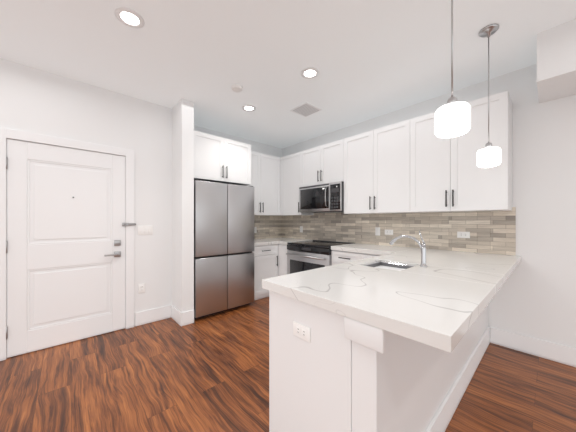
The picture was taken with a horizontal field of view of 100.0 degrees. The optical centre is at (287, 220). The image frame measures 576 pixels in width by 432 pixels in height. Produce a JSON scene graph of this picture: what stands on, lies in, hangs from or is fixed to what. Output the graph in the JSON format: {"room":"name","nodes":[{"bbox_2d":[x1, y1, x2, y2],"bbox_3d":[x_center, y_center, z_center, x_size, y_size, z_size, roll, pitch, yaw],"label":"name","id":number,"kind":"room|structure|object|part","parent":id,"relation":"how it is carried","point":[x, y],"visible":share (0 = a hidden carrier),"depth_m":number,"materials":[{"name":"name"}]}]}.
{"room":"kitchen","nodes":[
{"label":"kitchen","id":0,"kind":"room"},
{"bbox_2d":[0,58,171,358],"bbox_3d":[-4.076,-0.105,0.963,6.765,2.750,0.150,0,0,-43],"label":"wall","id":1,"kind":"structure","parent":0,"point":[35,100],"depth_m":2.85,"materials":[{"name":"white paint"}]},
{"bbox_2d":[0,127,133,360],"bbox_3d":[-2.292,0.212,2.580,1.090,2.115,0.158,0,0,-43],"label":"door frame","id":2,"kind":"structure","parent":1,"relation":"in","point":[5,133],"depth_m":2.52,"materials":[{"name":"white wood"}]},
{"bbox_2d":[6,139,135,357],"bbox_3d":[-2.212,0.254,2.559,1.034,2.020,0.102,0,0,-43],"label":"entry door","id":3,"kind":"structure","parent":2,"relation":"attached to","point":[65,280],"depth_m":2.48,"materials":[{"name":"white wood"}]},
{"bbox_3d":[-2.198,0.250,2.544,1.034,1.672,0.060,0,0,-43],"label":"entry door hardware","id":4,"kind":"part","parent":3,"relation":"part of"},
{"bbox_2d":[138,283,144,293],"bbox_3d":[-1.787,0.825,2.954,0.070,0.116,0.008,0,0,-43],"label":"outlet plate","id":5,"kind":"object","parent":1,"relation":"attached to","point":[141,288],"visible":1,"depth_m":2.95,"materials":[{"name":"white plastic"}]},
{"bbox_2d":[138,225,152,234],"bbox_3d":[-1.757,0.115,2.981,0.162,0.116,0.009,0,0,-43],"label":"light switch","id":6,"kind":"object","parent":1,"relation":"attached to","point":[145,229],"visible":1,"depth_m":2.98,"materials":[{"name":"white plastic"}]},
{"bbox_2d":[135,305,169,326],"bbox_3d":[-1.682,1.188,3.047,0.420,0.165,0.016,0,0,-43],"label":"baseboard","id":7,"kind":"structure","parent":1,"relation":"attached to","point":[156,314],"depth_m":3.02,"materials":[{"name":"white wood"}]},
{"bbox_2d":[172,99,193,311],"bbox_3d":[-1.523,-0.105,3.291,0.145,2.750,0.870,0,0,-43],"label":"wall","id":8,"kind":"structure","parent":0,"point":[182,205],"depth_m":2.98,"materials":[{"name":"white paint"}]},
{"bbox_2d":[170,305,183,325],"bbox_3d":[-1.398,1.188,3.036,0.024,0.165,0.356,0,0,-43],"label":"baseboard","id":9,"kind":"structure","parent":8,"relation":"attached to","point":[178,316],"depth_m":2.99,"materials":[{"name":"white wood"}]},
{"bbox_2d":[194,125,281,157],"bbox_3d":[-0.943,-0.105,4.312,2.090,2.750,0.150,0,0,-43],"label":"wall","id":10,"kind":"structure","parent":0,"point":[258,147],"depth_m":4.47,"materials":[{"name":"white paint"}]},
{"bbox_2d":[194,130,253,185],"bbox_3d":[-1.109,-0.862,3.636,0.910,0.615,0.616,0,0,-43],"label":"upper cabinet","id":11,"kind":"object","parent":10,"relation":"attached to","point":[217,159],"depth_m":3.39,"materials":[{"name":"white wood"}]},
{"bbox_2d":[253,152,261,217],"bbox_3d":[-0.702,-0.635,4.192,0.438,1.070,0.346,0,0,-43],"label":"upper cabinet","id":12,"kind":"object","parent":10,"relation":"attached to","point":[256,215],"depth_m":4.12,"materials":[{"name":"white wood"}]},
{"bbox_2d":[258,153,277,217],"bbox_3d":[-0.427,-0.635,4.414,0.508,1.070,0.392,0,0,-43],"label":"upper cabinet","id":13,"kind":"object","parent":10,"relation":"attached to","point":[267,164],"depth_m":4.29,"materials":[{"name":"white wood"}]},
{"bbox_2d":[0,297,575,431],"bbox_3d":[-0.725,1.320,-0.815,9.300,0.100,8.300,0,0,-43],"label":"floor","id":14,"kind":"structure","parent":0,"point":[209,373],"depth_m":1.86,"materials":[{"name":"brown wood"}]},
{"bbox_2d":[194,180,253,318],"bbox_3d":[-1.066,0.374,3.588,0.890,1.792,0.700,0,0,-43],"label":"refrigerator","id":15,"kind":"object","parent":14,"relation":"on","point":[223,246],"visible":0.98,"depth_m":3.28,"materials":[{"name":"grey metal"}]},
{"bbox_2d":[252,242,273,300],"bbox_3d":[-0.575,0.831,4.119,0.526,0.879,0.626,0,0,-43],"label":"base cabinet","id":16,"kind":"object","parent":14,"relation":"on","point":[263,255],"depth_m":3.86,"materials":[{"name":"white wood"}]},
{"bbox_2d":[254,238,289,245],"bbox_3d":[-0.336,0.365,4.331,1.166,0.050,0.638,0,0,-43],"label":"countertop","id":17,"kind":"structure","parent":16,"relation":"on","point":[257,241],"depth_m":4.17,"materials":[{"name":"white stone"}]},
{"bbox_2d":[274,242,313,273],"bbox_3d":[0.126,0.831,4.173,0.697,0.879,0.277,0,0,-43],"label":"base cabinet","id":18,"kind":"object","parent":14,"relation":"on","point":[280,248],"depth_m":4.02,"materials":[{"name":"white wood"}]},
{"bbox_2d":[286,238,313,245],"bbox_3d":[0.158,0.365,4.183,0.638,0.050,0.249,0,0,-43],"label":"countertop","id":19,"kind":"structure","parent":18,"relation":"on","point":[291,239],"depth_m":4.36,"materials":[{"name":"white stone"}]},
{"bbox_2d":[286,240,352,273],"bbox_3d":[0.479,0.803,3.737,0.716,0.934,0.836,0,0,-43],"label":"range oven","id":20,"kind":"object","parent":14,"relation":"on","point":[307,255],"visible":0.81,"depth_m":3.56,"materials":[{"name":"silver metal"}]},
{"bbox_2d":[262,290,385,431],"bbox_3d":[0.164,0.831,1.293,0.260,0.879,0.564,0,0,-43],"label":"peninsula end panel","id":21,"kind":"object","parent":14,"relation":"on","point":[327,372],"depth_m":1.11,"materials":[{"name":"white paint"}]},
{"bbox_2d":[293,321,310,342],"bbox_3d":[0.066,0.550,1.200,0.008,0.070,0.116,0,0,-43],"label":"outlet","id":22,"kind":"object","parent":21,"relation":"attached to","point":[301,329],"depth_m":1.20,"materials":[{"name":"white plastic"}]},
{"bbox_2d":[262,250,520,353],"bbox_3d":[1.059,0.365,1.877,2.428,0.050,0.935,0,0,-43],"label":"countertop","id":23,"kind":"structure","parent":21,"relation":"on","point":[435,305],"depth_m":1.20,"materials":[{"name":"white stone"}]},
{"bbox_2d":[366,262,405,269],"bbox_3d":[0.786,0.471,1.884,0.399,0.226,0.349,0,0,-43],"label":"sink","id":24,"kind":"object","parent":23,"relation":"in","point":[385,265],"depth_m":2.02,"materials":[{"name":"silver metal"}]},
{"bbox_2d":[390,230,429,265],"bbox_3d":[0.934,0.208,1.891,0.056,0.264,0.286,0,0,-43],"label":"faucet","id":25,"kind":"object","parent":23,"relation":"on","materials":[{"name":"silver metal"}]},
{"bbox_2d":[331,250,373,265],"bbox_3d":[1.095,0.831,3.117,0.697,0.879,0.902,0,0,-43],"label":"base cabinet","id":26,"kind":"object","parent":14,"relation":"on","point":[336,255],"depth_m":3.08,"materials":[{"name":"white wood"}]},
{"bbox_2d":[331,242,393,253],"bbox_3d":[1.107,0.365,3.149,0.638,0.050,0.874,0,0,-43],"label":"countertop","id":27,"kind":"structure","parent":26,"relation":"on","point":[365,247],"depth_m":3.08,"materials":[{"name":"white stone"}]},
{"bbox_2d":[0,0,575,148],"bbox_3d":[-0.725,-1.530,-0.815,9.300,0.100,8.300,0,0,-43],"label":"ceiling","id":28,"kind":"structure","parent":0,"point":[369,59],"depth_m":2.10,"materials":[{"name":"white paint"}]},
{"bbox_2d":[115,7,144,28],"bbox_3d":[-1.153,-1.475,1.765,0.184,0.009,0.184,0,0,-43],"label":"recessed light","id":29,"kind":"object","parent":28,"relation":"in","point":[128,17],"visible":1,"depth_m":1.76,"materials":[{"name":"white"}]},
{"bbox_2d":[231,84,242,91],"bbox_3d":[-0.564,-1.462,2.674,0.124,0.034,0.124,0,0,-43],"label":"smoke detector","id":30,"kind":"object","parent":28,"relation":"attached to","point":[236,87],"visible":1,"depth_m":2.64,"materials":[{"name":"white plastic"}]},
{"bbox_2d":[242,105,255,110],"bbox_3d":[-0.512,-1.475,3.172,0.184,0.009,0.184,0,0,-43],"label":"recessed light","id":31,"kind":"object","parent":28,"relation":"in","point":[248,107],"visible":1,"depth_m":3.16,"materials":[{"name":"white"}]},
{"bbox_2d":[290,102,320,116],"bbox_3d":[0.240,-1.476,3.230,0.300,0.008,0.300,0,0,-43],"label":"ceiling vent","id":32,"kind":"object","parent":28,"relation":"in","point":[306,109],"visible":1,"depth_m":3.23,"materials":[{"name":"white metal"}]},
{"bbox_2d":[301,67,318,78],"bbox_3d":[0.221,-1.475,2.421,0.184,0.009,0.184,0,0,-43],"label":"recessed light","id":33,"kind":"object","parent":28,"relation":"in","point":[309,72],"visible":1,"depth_m":2.41,"materials":[{"name":"white"}]},
{"bbox_2d":[435,0,470,137],"bbox_3d":[0.805,-0.951,1.186,0.146,1.056,0.146,0,0,-43],"label":"pendant light","id":34,"kind":"object","parent":28,"relation":"hanging from","point":[452,117],"visible":1,"depth_m":1.14,"materials":[{"name":"white glass"}]},
{"bbox_2d":[477,24,500,167],"bbox_3d":[1.557,-0.951,1.876,0.146,1.056,0.146,0,0,-43],"label":"pendant light","id":35,"kind":"object","parent":28,"relation":"hanging from","point":[488,155],"visible":1,"depth_m":1.85,"materials":[{"name":"white glass"}]},
{"bbox_2d":[282,64,575,347],"bbox_3d":[2.536,-0.105,2.177,0.150,2.750,8.300,0,0,-43],"label":"wall","id":36,"kind":"structure","parent":0,"point":[535,296],"depth_m":2.28,"materials":[{"name":"white paint"}]},
{"bbox_2d":[278,151,317,217],"bbox_3d":[0.158,-0.635,4.352,0.408,1.070,0.610,0,0,-43],"label":"upper cabinet","id":37,"kind":"object","parent":36,"relation":"attached to","point":[289,166],"depth_m":4.30,"materials":[{"name":"white wood"}]},
{"bbox_2d":[302,140,341,185],"bbox_3d":[0.634,-0.867,3.879,0.346,0.605,0.850,0,0,-43],"label":"upper cabinet","id":38,"kind":"object","parent":36,"relation":"attached to","point":[322,164],"depth_m":3.72,"materials":[{"name":"white wood"}]},
{"bbox_2d":[299,181,343,212],"bbox_3d":[0.586,-0.351,3.835,0.428,0.418,0.836,0,0,-43],"label":"microwave","id":39,"kind":"object","parent":38,"relation":"attached to","point":[325,197],"visible":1,"depth_m":3.67,"materials":[{"name":"grey"}]},
{"bbox_2d":[231,207,515,255],"bbox_3d":[0.630,0.102,3.277,1.166,0.474,3.498,0,0,-43],"label":"backsplash","id":40,"kind":"structure","parent":36,"relation":"attached to","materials":[{"name":"tile"}]},
{"bbox_2d":[338,117,417,213],"bbox_3d":[1.226,-0.635,3.233,0.346,1.070,1.023,0,0,-43],"label":"upper cabinet","id":41,"kind":"object","parent":36,"relation":"attached to","point":[380,166],"depth_m":3.03,"materials":[{"name":"white wood"}]},
{"bbox_2d":[418,90,513,213],"bbox_3d":[1.794,-0.635,2.614,0.346,1.070,0.898,0,0,-43],"label":"upper cabinet","id":42,"kind":"object","parent":36,"relation":"attached to","point":[450,179],"depth_m":2.38,"materials":[{"name":"white wood"}]},
{"bbox_2d":[490,327,575,366],"bbox_3d":[3.694,1.188,0.791,0.016,0.165,4.693,0,0,-43],"label":"baseboard","id":43,"kind":"structure","parent":36,"relation":"attached to","point":[556,352],"depth_m":2.27,"materials":[{"name":"white wood"}]},
{"bbox_2d":[537,19,575,102],"bbox_3d":[3.627,-1.290,0.491,0.520,0.380,4.340,0,0,-43],"label":"soffit","id":44,"kind":"structure","parent":0,"point":[556,62],"depth_m":1.86,"materials":[{"name":"white paint"}]}
]}

